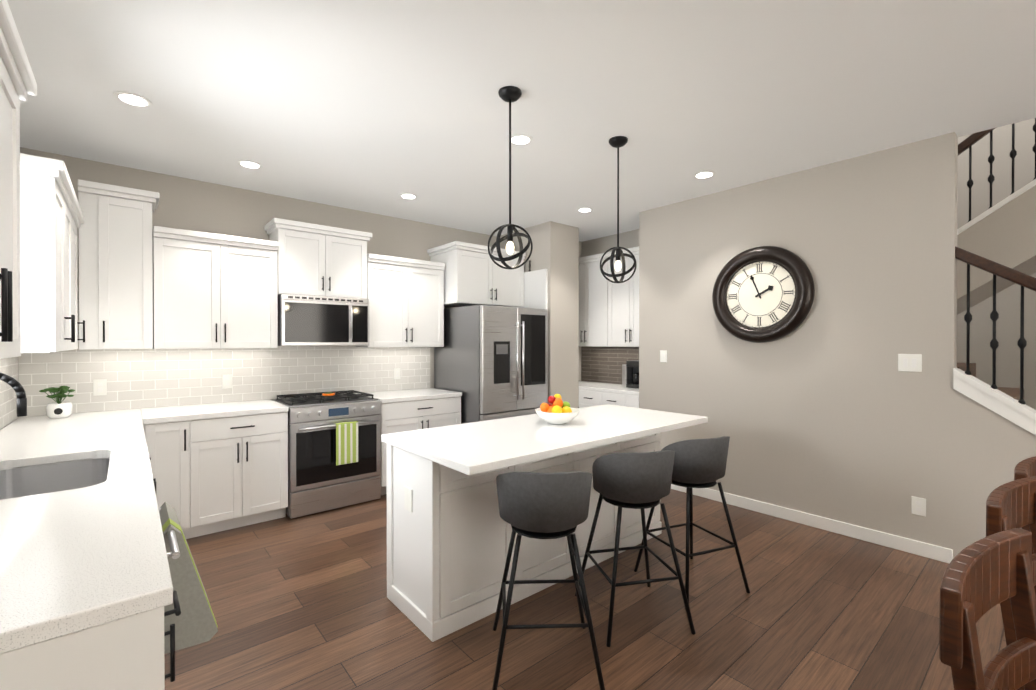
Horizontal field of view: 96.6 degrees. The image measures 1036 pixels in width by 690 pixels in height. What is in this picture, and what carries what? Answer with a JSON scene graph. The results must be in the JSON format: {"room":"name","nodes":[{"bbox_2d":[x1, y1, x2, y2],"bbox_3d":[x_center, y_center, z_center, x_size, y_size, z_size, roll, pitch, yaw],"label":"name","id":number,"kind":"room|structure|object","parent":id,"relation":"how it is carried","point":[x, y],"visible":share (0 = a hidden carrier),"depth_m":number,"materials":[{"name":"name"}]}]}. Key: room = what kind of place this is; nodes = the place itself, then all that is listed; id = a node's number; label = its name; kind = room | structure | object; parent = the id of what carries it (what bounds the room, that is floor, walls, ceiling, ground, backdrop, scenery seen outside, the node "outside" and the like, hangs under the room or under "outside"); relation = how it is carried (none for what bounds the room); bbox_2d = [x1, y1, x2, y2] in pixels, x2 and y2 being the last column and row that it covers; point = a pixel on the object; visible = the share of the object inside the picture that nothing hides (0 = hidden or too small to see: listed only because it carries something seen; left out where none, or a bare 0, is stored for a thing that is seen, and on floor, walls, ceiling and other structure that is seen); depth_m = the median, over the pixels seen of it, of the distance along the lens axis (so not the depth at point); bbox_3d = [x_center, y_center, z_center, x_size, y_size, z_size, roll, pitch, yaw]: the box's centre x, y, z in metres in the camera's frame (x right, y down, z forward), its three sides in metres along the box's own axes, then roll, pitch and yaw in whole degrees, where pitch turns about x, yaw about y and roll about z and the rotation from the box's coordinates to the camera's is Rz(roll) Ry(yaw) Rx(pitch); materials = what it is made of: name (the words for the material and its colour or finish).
{"room":"kitchen","nodes":[
{"label":"kitchen","id":0,"kind":"room"},
{"bbox_2d":[17,147,496,418],"bbox_3d":[-1.463,0.012,4.995,5.400,2.800,0.120,0,0,-40],"label":"wall","id":1,"kind":"structure","parent":0,"point":[192,205],"depth_m":4.09,"materials":[{"name":"paint"}]},
{"bbox_2d":[77,179,159,349],"bbox_3d":[-2.942,-0.550,3.418,0.441,1.160,0.368,0,0,-40],"label":"upper cabinet","id":2,"kind":"object","parent":1,"relation":"attached to","point":[115,277],"visible":1,"depth_m":3.29,"materials":[{"name":"white wood"}]},
{"bbox_2d":[152,226,278,348],"bbox_3d":[-2.481,-0.427,3.808,0.839,0.910,0.368,0,0,-40],"label":"upper cabinet","id":3,"kind":"object","parent":1,"relation":"attached to","point":[214,291],"visible":0.92,"depth_m":3.66,"materials":[{"name":"white wood"}]},
{"bbox_2d":[19,285,429,416],"bbox_3d":[-2.242,0.026,4.252,3.228,0.940,0.010,0,0,-40],"label":"backsplash","id":4,"kind":"structure","parent":1,"relation":"attached to","point":[143,378],"depth_m":3.91,"materials":[{"name":"tile"}]},
{"bbox_2d":[93,379,106,395],"bbox_3d":[-3.149,0.320,3.474,0.075,0.120,0.008,0,0,-40],"label":"electrical outlet plate","id":5,"kind":"object","parent":4,"relation":"attached to","point":[99,386],"visible":1,"depth_m":3.47,"materials":[{"name":"white plastic"}]},
{"bbox_2d":[222,374,231,388],"bbox_3d":[-2.523,0.317,4.004,0.075,0.120,0.008,0,0,-40],"label":"electrical outlet plate","id":6,"kind":"object","parent":4,"relation":"attached to","point":[226,381],"visible":1,"depth_m":4.00,"materials":[{"name":"white plastic"}]},
{"bbox_2d":[394,368,399,378],"bbox_3d":[-1.316,0.312,5.024,0.075,0.120,0.008,0,0,-40],"label":"electrical outlet plate","id":7,"kind":"object","parent":4,"relation":"attached to","point":[396,373],"visible":1,"depth_m":5.02,"materials":[{"name":"white plastic"}]},
{"bbox_2d":[264,218,371,298],"bbox_3d":[-1.857,-0.764,4.334,0.866,0.641,0.368,0,0,-40],"label":"upper cabinet","id":8,"kind":"object","parent":1,"relation":"attached to","point":[318,260],"visible":0.98,"depth_m":4.19,"materials":[{"name":"white wood"}]},
{"bbox_2d":[278,294,368,345],"bbox_3d":[-1.826,-0.217,4.300,0.770,0.445,0.447,0,0,-40],"label":"microwave","id":9,"kind":"object","parent":8,"relation":"attached to","point":[306,320],"visible":1,"depth_m":4.13,"materials":[{"name":"silver metal"}]},
{"bbox_2d":[355,253,444,347],"bbox_3d":[-1.228,-0.432,4.867,0.853,0.910,0.368,0,0,-40],"label":"upper cabinet","id":10,"kind":"object","parent":1,"relation":"attached to","point":[405,296],"visible":0.94,"depth_m":4.73,"materials":[{"name":"white wood"}]},
{"bbox_2d":[427,241,525,306],"bbox_3d":[-0.470,-0.770,5.352,0.973,0.640,0.604,0,0,-40],"label":"upper cabinet","id":11,"kind":"object","parent":1,"relation":"attached to","point":[474,274],"visible":0.83,"depth_m":5.07,"materials":[{"name":"white wood"}]},
{"bbox_2d":[7,0,1035,241],"bbox_3d":[1.208,-1.431,1.734,5.520,0.120,8.540,0,0,-40],"label":"ceiling","id":12,"kind":"structure","parent":0,"point":[376,106],"depth_m":2.51,"materials":[{"name":"white paint"}]},
{"bbox_2d":[113,91,152,107],"bbox_3d":[-2.155,-1.372,2.584,0.170,0.006,0.170,0,0,-40],"label":"recessed light","id":13,"kind":"object","parent":12,"relation":"in","point":[133,99],"visible":1,"depth_m":2.57,"materials":[{"name":"white"}]},
{"bbox_2d":[237,160,262,168],"bbox_3d":[-2.047,-1.377,3.526,0.170,0.006,0.170,0,0,-40],"label":"recessed light","id":14,"kind":"object","parent":12,"relation":"in","point":[249,164],"visible":1,"depth_m":3.51,"materials":[{"name":"white"}]},
{"bbox_2d":[399,193,417,198],"bbox_3d":[-1.018,-1.381,4.291,0.170,0.006,0.170,0,0,-40],"label":"recessed light","id":15,"kind":"object","parent":12,"relation":"in","point":[408,196],"visible":1,"depth_m":4.28,"materials":[{"name":"white"}]},
{"bbox_2d":[488,86,532,268],"bbox_3d":[-0.043,-0.893,2.512,0.231,0.962,0.223,0,0,-40],"label":"pendant light","id":16,"kind":"object","parent":12,"relation":"hanging from","point":[509,94],"visible":1,"depth_m":2.50,"materials":[{"name":"black metal"}]},
{"bbox_2d":[508,134,532,145],"bbox_3d":[0.017,-1.375,3.097,0.170,0.006,0.170,0,0,-40],"label":"recessed light","id":17,"kind":"object","parent":12,"relation":"in","point":[520,139],"visible":0.94,"depth_m":3.08,"materials":[{"name":"white"}]},
{"bbox_2d":[577,208,592,212],"bbox_3d":[0.687,-1.383,4.737,0.170,0.006,0.170,0,0,-40],"label":"recessed light","id":18,"kind":"object","parent":12,"relation":"in","point":[583,210],"visible":1,"depth_m":4.74,"materials":[{"name":"white"}]},
{"bbox_2d":[600,136,636,282],"bbox_3d":[0.674,-0.896,3.104,0.231,0.962,0.223,0,0,-40],"label":"pendant light","id":19,"kind":"object","parent":12,"relation":"hanging from","point":[617,142],"visible":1,"depth_m":3.10,"materials":[{"name":"black metal"}]},
{"bbox_2d":[693,171,715,178],"bbox_3d":[1.512,-1.378,3.745,0.170,0.006,0.170,0,0,-40],"label":"recessed light","id":20,"kind":"object","parent":12,"relation":"in","point":[704,174],"visible":1,"depth_m":3.74,"materials":[{"name":"white"}]},
{"bbox_2d":[500,221,578,407],"bbox_3d":[0.226,0.008,5.703,0.465,2.800,0.980,0,0,-40],"label":"wall","id":21,"kind":"structure","parent":0,"point":[555,251],"depth_m":5.32,"materials":[{"name":"paint"}]},
{"bbox_2d":[579,241,581,380],"bbox_3d":[0.594,0.006,6.093,0.600,2.800,0.120,0,0,-40],"label":"wall","id":22,"kind":"structure","parent":0,"point":[580,249],"depth_m":6.22,"materials":[{"name":"paint"}]},
{"bbox_2d":[164,489,1005,689],"bbox_3d":[1.915,1.476,2.345,7.370,0.100,8.540,0,0,-40],"label":"floor","id":23,"kind":"structure","parent":0,"point":[302,603],"depth_m":2.39,"materials":[{"name":"brown wood"}]},
{"bbox_2d":[0,455,217,689],"bbox_3d":[-1.846,0.988,1.910,0.819,0.880,2.843,0,0,-40],"label":"base cabinet","id":24,"kind":"object","parent":23,"relation":"on","point":[127,653],"visible":0.31,"depth_m":0.96,"materials":[{"name":"white wood"}]},
{"bbox_2d":[0,373,187,653],"bbox_3d":[-2.100,0.320,2.094,0.656,0.452,3.468,0,0,-40],"label":"countertop","id":25,"kind":"structure","parent":24,"relation":"on","point":[76,560],"depth_m":1.25,"materials":[{"name":"stone"}]},
{"bbox_2d":[39,386,74,418],"bbox_3d":[-3.177,0.391,3.182,0.178,0.219,0.155,0,0,-40],"label":"plant pot","id":26,"kind":"object","parent":25,"relation":"on","point":[59,409],"visible":1,"depth_m":3.15,"materials":[{"name":"white ceramic"}]},
{"bbox_2d":[143,412,287,538],"bbox_3d":[-2.411,0.979,3.668,0.930,0.880,0.684,0,0,-40],"label":"base cabinet","id":27,"kind":"object","parent":23,"relation":"on","point":[213,475],"visible":0.85,"depth_m":3.45,"materials":[{"name":"white wood"}]},
{"bbox_2d":[188,399,288,419],"bbox_3d":[-2.399,0.518,3.669,0.909,0.039,0.678,0,0,-40],"label":"countertop","id":28,"kind":"structure","parent":27,"relation":"on","point":[240,408],"depth_m":3.63,"materials":[{"name":"stone"}]},
{"bbox_2d":[271,390,380,518],"bbox_3d":[-1.733,0.927,4.196,0.770,0.979,0.730,0,0,-40],"label":"range","id":29,"kind":"object","parent":23,"relation":"on","point":[334,449],"visible":1,"depth_m":3.94,"materials":[{"name":"silver metal"}]},
{"bbox_2d":[380,396,460,494],"bbox_3d":[-1.120,0.973,4.759,0.877,0.880,0.684,0,0,-40],"label":"base cabinet","id":30,"kind":"object","parent":23,"relation":"on","point":[402,416],"visible":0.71,"depth_m":4.46,"materials":[{"name":"white wood"}]},
{"bbox_2d":[355,388,461,402],"bbox_3d":[-1.125,0.513,4.762,0.877,0.039,0.653,0,0,-40],"label":"countertop","id":31,"kind":"structure","parent":30,"relation":"on","point":[405,395],"depth_m":4.64,"materials":[{"name":"stone"}]},
{"bbox_2d":[434,305,547,423],"bbox_3d":[-0.291,0.503,5.199,0.900,1.815,1.006,0,0,-40],"label":"fridge","id":32,"kind":"object","parent":23,"relation":"on","point":[490,362],"visible":0.69,"depth_m":4.82,"materials":[{"name":"silver metal"}]},
{"bbox_2d":[387,432,661,641],"bbox_3d":[0.159,0.982,3.051,1.956,0.880,0.560,0,0,-40],"label":"kitchen island","id":33,"kind":"object","parent":23,"relation":"on","point":[449,530],"depth_m":2.43,"materials":[{"name":"white painted wood"}]},
{"bbox_2d":[381,404,707,475],"bbox_3d":[0.277,0.522,2.907,2.000,0.039,0.880,0,0,-40],"label":"island countertop","id":34,"kind":"structure","parent":33,"relation":"on","point":[474,448],"depth_m":2.57,"materials":[{"name":"white stone"}]},
{"bbox_2d":[535,394,579,423],"bbox_3d":[0.254,0.410,2.966,0.290,0.183,0.290,0,0,-40],"label":"fruit bowl","id":35,"kind":"object","parent":34,"relation":"on","point":[557,410],"visible":1,"depth_m":2.91,"materials":[{"name":"white ceramic"}]},
{"bbox_2d":[519,269,547,403],"bbox_3d":[0.023,0.274,5.556,0.028,2.270,0.936,0,0,-40],"label":"end panel","id":36,"kind":"object","parent":23,"relation":"on","point":[535,289],"visible":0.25,"depth_m":5.30,"materials":[{"name":"white wood"}]},
{"bbox_2d":[492,471,604,689],"bbox_3d":[0.116,0.978,2.093,0.470,0.903,0.470,0,0,-2],"label":"stool","id":37,"kind":"object","parent":23,"relation":"on","point":[544,505],"visible":1,"depth_m":1.92,"materials":[{"name":"black plastic"}]},
{"bbox_2d":[578,389,638,407],"bbox_3d":[1.050,0.969,5.527,0.634,0.880,1.332,0,0,-40],"label":"base cabinet","id":38,"kind":"object","parent":23,"relation":"on","point":[587,398],"visible":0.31,"depth_m":5.17,"materials":[{"name":"white wood"}]},
{"bbox_2d":[579,381,638,395],"bbox_3d":[1.063,0.509,5.535,0.583,0.039,1.332,0,0,-40],"label":"countertop","id":39,"kind":"structure","parent":38,"relation":"on","point":[603,387],"depth_m":5.32,"materials":[{"name":"stone"}]},
{"bbox_2d":[622,360,638,387],"bbox_3d":[1.380,0.335,5.351,0.240,0.309,0.270,0,0,-40],"label":"coffee maker","id":40,"kind":"object","parent":39,"relation":"on","point":[630,373],"visible":0.58,"depth_m":5.35,"materials":[{"name":"black plastic"}]},
{"bbox_2d":[575,450,695,646],"bbox_3d":[0.600,0.976,2.450,0.470,0.902,0.470,0,0,-12],"label":"stool","id":41,"kind":"object","parent":23,"relation":"on","point":[638,480],"visible":1,"depth_m":2.29,"materials":[{"name":"black plastic"}]},
{"bbox_2d":[634,436,749,609],"bbox_3d":[1.032,0.975,2.775,0.470,0.902,0.470,0,0,-22],"label":"stool","id":42,"kind":"object","parent":23,"relation":"on","point":[700,463],"visible":0.88,"depth_m":2.60,"materials":[{"name":"black plastic"}]},
{"bbox_2d":[940,528,1035,689],"bbox_3d":[1.109,0.936,0.773,0.510,0.995,0.540,0,0,-32],"label":"chair","id":43,"kind":"object","parent":23,"relation":"on","point":[981,577],"visible":1,"depth_m":0.98,"materials":[{"name":"brown wood"}]},
{"bbox_2d":[957,363,1024,400],"bbox_3d":[4.252,-0.218,3.036,1.997,3.280,6.344,0,0,-40],"label":"stair steps","id":44,"kind":"structure","parent":23,"relation":"on","point":[1014,393],"depth_m":3.32,"materials":[{"name":"brown wood"}]},
{"bbox_2d":[986,476,1035,689],"bbox_3d":[1.626,0.934,1.200,0.510,0.995,0.540,0,0,-32],"label":"chair","id":45,"kind":"object","parent":23,"relation":"on","point":[1011,505],"visible":0.46,"depth_m":1.40,"materials":[{"name":"brown wood"}]},
{"bbox_2d":[1014,456,1035,594],"bbox_3d":[2.042,0.932,1.513,0.510,0.995,0.540,0,0,-32],"label":"chair","id":46,"kind":"object","parent":23,"relation":"on","point":[1025,468],"visible":0.31,"depth_m":1.65,"materials":[{"name":"brown wood"}]},
{"bbox_2d":[582,229,638,383],"bbox_3d":[1.182,0.007,5.955,0.120,2.800,1.830,0,0,-40],"label":"wall","id":47,"kind":"structure","parent":0,"point":[629,239],"depth_m":5.88,"materials":[{"name":"paint"}]},
{"bbox_2d":[579,253,608,346],"bbox_3d":[0.946,-0.537,5.835,0.384,1.110,0.717,0,0,-40],"label":"upper cabinet","id":48,"kind":"object","parent":47,"relation":"attached to","point":[593,306],"visible":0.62,"depth_m":5.64,"materials":[{"name":"white wood"}]},
{"bbox_2d":[581,346,638,383],"bbox_3d":[1.291,0.248,5.727,0.010,0.480,1.336,0,0,-40],"label":"backsplash","id":49,"kind":"structure","parent":47,"relation":"attached to","point":[602,364],"depth_m":5.92,"materials":[{"name":"tile"}]},
{"bbox_2d":[606,246,638,346],"bbox_3d":[1.378,-0.535,5.324,0.384,1.110,0.612,0,0,-40],"label":"upper cabinet","id":50,"kind":"object","parent":47,"relation":"attached to","point":[623,314],"visible":0.52,"depth_m":5.26,"materials":[{"name":"white wood"}]},
{"bbox_2d":[639,132,957,549],"bbox_3d":[2.092,0.017,3.948,0.120,2.800,2.410,0,0,-40],"label":"wall","id":51,"kind":"structure","parent":0,"point":[826,408],"depth_m":3.50,"materials":[{"name":"paint"}]},
{"bbox_2d":[660,350,666,362],"bbox_3d":[1.452,0.114,4.605,0.010,0.120,0.075,0,0,-40],"label":"switch plate","id":52,"kind":"object","parent":51,"relation":"attached to","point":[663,355],"visible":1,"depth_m":4.60,"materials":[{"name":"white plastic"}]},
{"bbox_2d":[712,246,814,342],"bbox_3d":[2.029,-0.422,3.872,0.124,0.810,0.810,0,0,-40],"label":"wall clock","id":53,"kind":"object","parent":51,"relation":"attached to","point":[762,294],"visible":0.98,"depth_m":3.83,"materials":[{"name":"black"}]},
{"bbox_2d":[671,484,952,563],"bbox_3d":[2.041,1.370,3.912,0.014,0.095,2.410,0,0,-40],"label":"baseboard","id":54,"kind":"structure","parent":51,"relation":"attached to","point":[930,551],"depth_m":3.49,"materials":[{"name":"white wood"}]},
{"bbox_2d":[898,354,921,371],"bbox_3d":[2.678,0.121,3.154,0.010,0.120,0.125,0,0,-40],"label":"switch plate","id":55,"kind":"object","parent":51,"relation":"attached to","point":[910,362],"visible":1,"depth_m":3.15,"materials":[{"name":"white plastic"}]},
{"bbox_2d":[911,496,925,516],"bbox_3d":[2.711,1.092,3.121,0.008,0.120,0.075,0,0,-40],"label":"electrical outlet plate","id":56,"kind":"object","parent":51,"relation":"attached to","point":[918,506],"visible":1,"depth_m":3.12,"materials":[{"name":"white plastic"}]},
{"bbox_2d":[953,389,1035,557],"bbox_3d":[3.428,0.810,2.372,0.120,1.230,1.729,0,0,-40],"label":"wall","id":57,"kind":"structure","parent":0,"point":[992,449],"depth_m":2.91,"materials":[{"name":"paint"}]},
{"bbox_2d":[953,368,1035,434],"bbox_3d":[3.435,0.832,2.364,0.160,1.356,1.749,0,0,-40],"label":"trim","id":58,"kind":"structure","parent":57,"relation":"on","point":[1008,407],"depth_m":2.84,"materials":[{"name":"white wood"}]},
{"bbox_2d":[955,246,1035,403],"bbox_3d":[3.451,0.312,2.342,0.062,1.914,1.884,0,0,-40],"label":"stair railing","id":59,"kind":"object","parent":58,"relation":"on","point":[995,269],"visible":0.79,"depth_m":2.88,"materials":[{"name":"brown wood"}]},
{"bbox_2d":[957,258,1035,314],"bbox_3d":[4.333,-0.755,3.749,0.950,1.734,2.363,0,0,-40],"label":"soffit","id":60,"kind":"structure","parent":0,"point":[985,292],"depth_m":3.97,"materials":[{"name":"paint"}]},
{"bbox_2d":[957,118,1035,409],"bbox_3d":[5.313,-1.383,3.926,0.120,5.600,6.350,0,0,-40],"label":"wall","id":61,"kind":"structure","parent":0,"point":[1008,300],"depth_m":4.52,"materials":[{"name":"paint"}]},
{"bbox_2d":[957,185,1035,300],"bbox_3d":[3.924,-0.973,3.402,0.120,2.174,2.363,0,0,-40],"label":"wall","id":62,"kind":"structure","parent":0,"point":[1005,235],"depth_m":3.55,"materials":[{"name":"paint"}]},
{"bbox_2d":[957,179,1035,234],"bbox_3d":[3.924,-1.254,3.401,0.160,1.696,2.363,0,0,-40],"label":"trim","id":63,"kind":"structure","parent":62,"relation":"on","point":[1017,193],"depth_m":3.55,"materials":[{"name":"white wood"}]},
{"bbox_2d":[958,118,1035,222],"bbox_3d":[3.898,-1.505,3.430,0.090,2.568,2.468,0,0,-40],"label":"stair railing","id":64,"kind":"object","parent":63,"relation":"on","point":[968,142],"visible":0.08,"depth_m":3.63,"materials":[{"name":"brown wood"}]},
{"bbox_3d":[-0.854,0.038,-0.002,0.120,2.800,8.540,0,0,-40],"label":"wall","id":65,"kind":"structure","parent":0,"visible":0},
{"bbox_2d":[0,357,17,428],"bbox_3d":[-2.357,0.268,1.878,0.010,0.480,3.470,0,0,-40],"label":"backsplash","id":66,"kind":"structure","parent":65,"relation":"attached to","point":[8,402],"depth_m":2.94,"materials":[{"name":"tile"}]},
{"bbox_2d":[0,0,36,358],"bbox_3d":[-1.415,-0.413,1.040,0.364,0.910,1.000,0,0,-40],"label":"upper cabinet","id":67,"kind":"object","parent":65,"relation":"attached to","point":[17,82],"visible":1,"depth_m":1.36,"materials":[{"name":"white wood"}]},
{"bbox_2d":[20,161,75,352],"bbox_3d":[-2.621,-0.397,2.438,0.326,0.865,0.911,0,0,-40],"label":"upper cabinet","id":68,"kind":"object","parent":65,"relation":"attached to","point":[51,218],"depth_m":2.18,"materials":[{"name":"white wood"}]},
{"bbox_2d":[76,217,79,348],"bbox_3d":[-2.997,-0.400,2.883,0.326,0.865,0.483,0,0,-40],"label":"upper cabinet","id":69,"kind":"object","parent":65,"relation":"attached to","point":[77,218],"depth_m":3.13,"materials":[{"name":"white wood"}]}
]}

